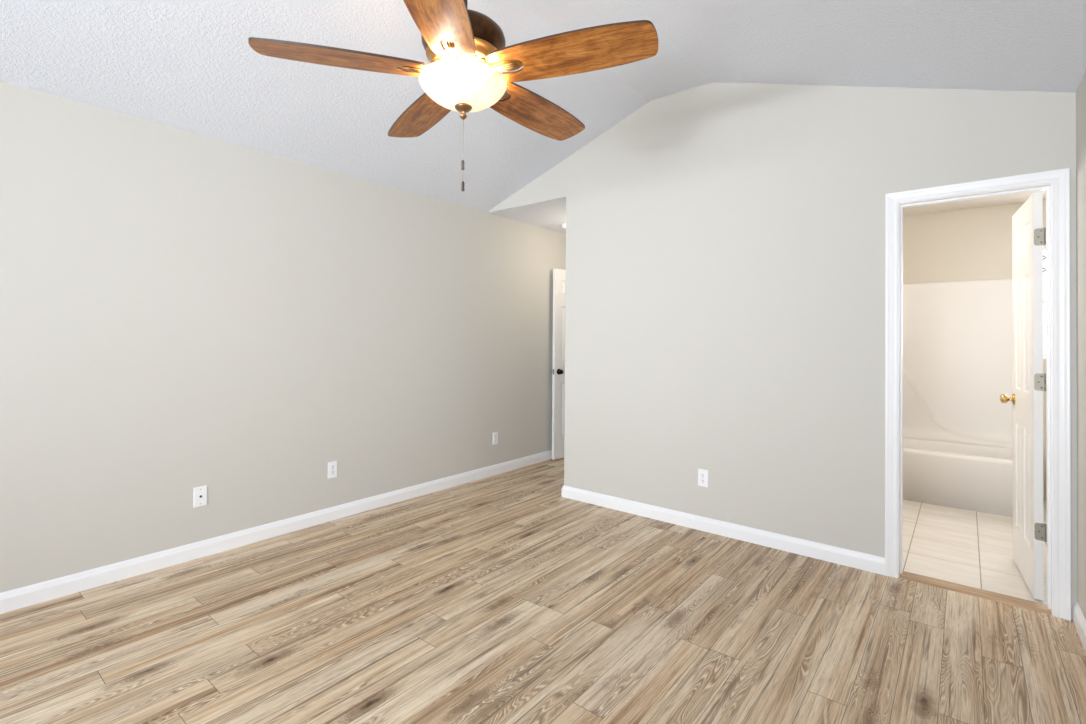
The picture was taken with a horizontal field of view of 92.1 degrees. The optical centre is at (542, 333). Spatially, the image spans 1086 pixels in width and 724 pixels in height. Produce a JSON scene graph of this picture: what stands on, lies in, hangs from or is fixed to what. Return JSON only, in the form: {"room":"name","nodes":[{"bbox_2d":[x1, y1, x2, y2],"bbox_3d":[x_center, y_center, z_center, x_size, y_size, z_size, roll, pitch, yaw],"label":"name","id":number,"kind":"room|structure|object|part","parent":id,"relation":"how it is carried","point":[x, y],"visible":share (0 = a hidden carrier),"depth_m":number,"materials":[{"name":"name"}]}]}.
{"room":"empty bedroom","nodes":[
{"label":"empty bedroom","id":0,"kind":"room"},
{"bbox_2d":[0,81,565,592],"bbox_3d":[-1.960,0.116,3.176,0.115,2.605,9.515,0,-1,39],"label":"wall","id":1,"kind":"structure","parent":0,"point":[181,311],"depth_m":3.14,"materials":[{"name":"grey paint"}]},
{"bbox_2d":[193,485,206,507],"bbox_3d":[-1.990,0.945,3.040,0.010,0.115,0.070,0,-1,39],"label":"cable wall plate","id":2,"kind":"object","parent":1,"relation":"attached to","point":[200,493],"visible":1,"depth_m":3.04,"materials":[{"name":"white plastic"}]},
{"bbox_2d":[0,450,551,613],"bbox_3d":[-2.164,1.247,2.818,0.015,0.092,8.500,0,-1,39],"label":"baseboard","id":3,"kind":"structure","parent":1,"relation":"attached to","point":[22,597],"depth_m":3.12,"materials":[{"name":"white wood"}]},
{"bbox_2d":[328,461,336,478],"bbox_3d":[-1.478,0.954,3.675,0.009,0.115,0.070,0,-1,39],"label":"duplex outlet","id":4,"kind":"object","parent":1,"relation":"attached to","point":[332,466],"visible":1,"depth_m":3.67,"materials":[{"name":"white plastic"}]},
{"bbox_2d":[493,432,497,444],"bbox_3d":[-0.450,0.989,4.950,0.009,0.115,0.070,0,-1,39],"label":"duplex outlet","id":5,"kind":"object","parent":1,"relation":"attached to","point":[495,434],"visible":1,"depth_m":4.95,"materials":[{"name":"white plastic"}]},
{"bbox_2d":[487,196,565,233],"bbox_3d":[0.645,-1.161,5.567,0.938,0.102,2.558,0,-1,39],"label":"ceiling","id":6,"kind":"structure","parent":0,"point":[550,214],"depth_m":4.89,"materials":[{"name":"white paint"}]},
{"bbox_2d":[0,458,1085,723],"bbox_3d":[-0.077,1.356,1.637,4.978,0.122,9.515,0,-1,39],"label":"floor","id":7,"kind":"structure","parent":0,"point":[502,598],"depth_m":2.29,"materials":[{"name":"brown wood"}]},
{"bbox_2d":[903,437,1012,516],"bbox_3d":[3.178,1.145,4.516,1.568,0.410,0.746,0,-1,39],"label":"bathtub","id":8,"kind":"object","parent":7,"relation":"on","point":[966,476],"visible":0.33,"depth_m":4.07,"materials":[{"name":"white ceramic"}]},
{"bbox_2d":[899,571,1051,614],"bbox_3d":[2.195,1.319,2.689,0.597,0.012,0.096,0,-1,39],"label":"trim","id":9,"kind":"structure","parent":7,"relation":"on","point":[1035,606],"depth_m":2.66,"materials":[{"name":"beige wood"}]},
{"bbox_2d":[0,0,1085,212],"bbox_3d":[-1.202,-1.497,0.948,4.094,0.734,6.956,0,-1,39],"label":"ceiling","id":10,"kind":"structure","parent":0,"point":[192,66],"depth_m":2.69,"materials":[{"name":"white paint"}]},
{"bbox_2d":[248,0,657,190],"bbox_3d":[-0.371,-1.146,2.072,1.414,1.160,1.476,1,-1,-15],"label":"ceiling fan","id":11,"kind":"object","parent":10,"relation":"hanging from","point":[466,51],"visible":1,"depth_m":1.96,"materials":[{"name":"brown wood"}]},
{"bbox_3d":[-0.749,-1.036,1.970,0.634,0.009,0.207,1,10,-16],"label":"blade","id":12,"kind":"part","parent":11,"relation":"part of","materials":[{"name":"brown wood"}]},
{"bbox_3d":[-0.561,-1.029,2.461,0.207,0.009,0.634,-12,7,-33],"label":"blade","id":13,"kind":"part","parent":11,"relation":"part of","materials":[{"name":"brown wood"}]},
{"bbox_3d":[-0.340,-1.036,1.639,0.207,0.009,0.634,11,0,3],"label":"blade","id":14,"kind":"part","parent":11,"relation":"part of","materials":[{"name":"brown wood"}]},
{"bbox_3d":[-0.317,-0.957,2.085,0.347,0.102,0.347,0,-1,39],"label":"lamp shade","id":15,"kind":"part","parent":11,"relation":"part of","materials":[{"name":"white glass"}]},
{"bbox_3d":[-0.035,-1.026,2.434,0.207,0.009,0.634,-14,-9,37],"label":"blade","id":16,"kind":"part","parent":11,"relation":"part of","materials":[{"name":"brown wood"}]},
{"bbox_3d":[0.101,-1.030,1.926,0.634,0.009,0.207,0,-12,20],"label":"blade","id":17,"kind":"part","parent":11,"relation":"part of","materials":[{"name":"brown wood"}]},
{"bbox_2d":[488,82,1076,619],"bbox_3d":[1.008,-0.156,3.686,4.094,3.205,0.115,0,-1,39],"label":"wall","id":18,"kind":"structure","parent":0,"point":[725,291],"depth_m":3.33,"materials":[{"name":"grey paint"}]},
{"bbox_2d":[698,469,707,486],"bbox_3d":[1.080,0.974,3.531,0.070,0.115,0.009,0,-1,39],"label":"duplex outlet","id":19,"kind":"object","parent":18,"relation":"attached to","point":[702,474],"visible":1,"depth_m":3.53,"materials":[{"name":"white plastic"}]},
{"bbox_2d":[561,485,884,574],"bbox_3d":[1.538,1.290,4.216,2.217,0.092,1.674,0,-1,39],"label":"baseboard","id":20,"kind":"structure","parent":18,"relation":"attached to","point":[846,557],"depth_m":3.37,"materials":[{"name":"white wood"}]},
{"bbox_2d":[885,168,1070,620],"bbox_3d":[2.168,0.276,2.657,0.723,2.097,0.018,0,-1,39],"label":"trim","id":21,"kind":"structure","parent":18,"relation":"attached to","point":[1060,178],"depth_m":2.47,"materials":[{"name":"white wood"}]},
{"bbox_2d":[1000,192,1046,600],"bbox_3d":[2.623,0.309,2.837,0.159,2.018,0.599,0,-1,34],"label":"door","id":22,"kind":"structure","parent":18,"relation":"in","point":[1028,232],"depth_m":2.71,"materials":[{"name":"white paint"}]},
{"bbox_3d":[2.717,0.381,3.061,0.062,0.066,0.066,0,-1,34],"label":"knob","id":23,"kind":"part","parent":22,"relation":"part of","materials":[{"name":"gold metal"}]},
{"bbox_2d":[903,190,1045,215],"bbox_3d":[3.068,-1.162,3.684,2.650,0.100,2.444,0,-1,39],"label":"ceiling","id":24,"kind":"structure","parent":0,"point":[1021,197],"depth_m":4.44,"materials":[{"name":"white paint"}]},
{"bbox_2d":[903,200,1046,499],"bbox_3d":[3.795,0.130,4.582,2.450,2.455,0.100,0,-1,39],"label":"wall","id":25,"kind":"structure","parent":0,"point":[972,243],"depth_m":4.61,"materials":[{"name":"beige paint"}]},
{"bbox_2d":[903,278,1012,447],"bbox_3d":[3.192,0.235,4.534,1.568,1.410,0.728,0,-1,39],"label":"tub surround","id":26,"kind":"object","parent":25,"relation":"attached to","point":[957,335],"visible":0.56,"depth_m":4.60,"materials":[{"name":"white plastic"}]},
{"bbox_2d":[1043,245,1045,358],"bbox_3d":[4.340,-0.263,4.135,0.720,0.940,0.082,0,-1,39],"label":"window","id":27,"kind":"structure","parent":25,"relation":"in","point":[1044,246],"depth_m":4.30,"materials":[{"name":"white"}]},
{"bbox_2d":[1076,71,1085,619],"bbox_3d":[0.334,0.102,-0.318,0.115,2.595,6.956,0,-1,39],"label":"wall","id":28,"kind":"structure","parent":0,"point":[1081,91],"depth_m":2.34,"materials":[{"name":"grey paint"}]},
{"bbox_2d":[1073,601,1085,652],"bbox_3d":[0.310,1.234,-0.244,0.015,0.092,6.842,0,-1,39],"label":"baseboard","id":29,"kind":"structure","parent":28,"relation":"attached to","point":[1079,620],"depth_m":2.29,"materials":[{"name":"white wood"}]},
{"bbox_3d":[0.901,0.122,5.899,0.918,2.455,0.115,0,-1,39],"label":"wall","id":30,"kind":"structure","parent":0,"visible":0},
{"bbox_2d":[552,269,565,459],"bbox_3d":[0.358,0.322,5.769,0.688,2.018,0.134,1,-1,-43],"label":"door","id":31,"kind":"structure","parent":30,"relation":"in","point":[559,275],"depth_m":5.57,"materials":[{"name":"white paint"}]}
]}

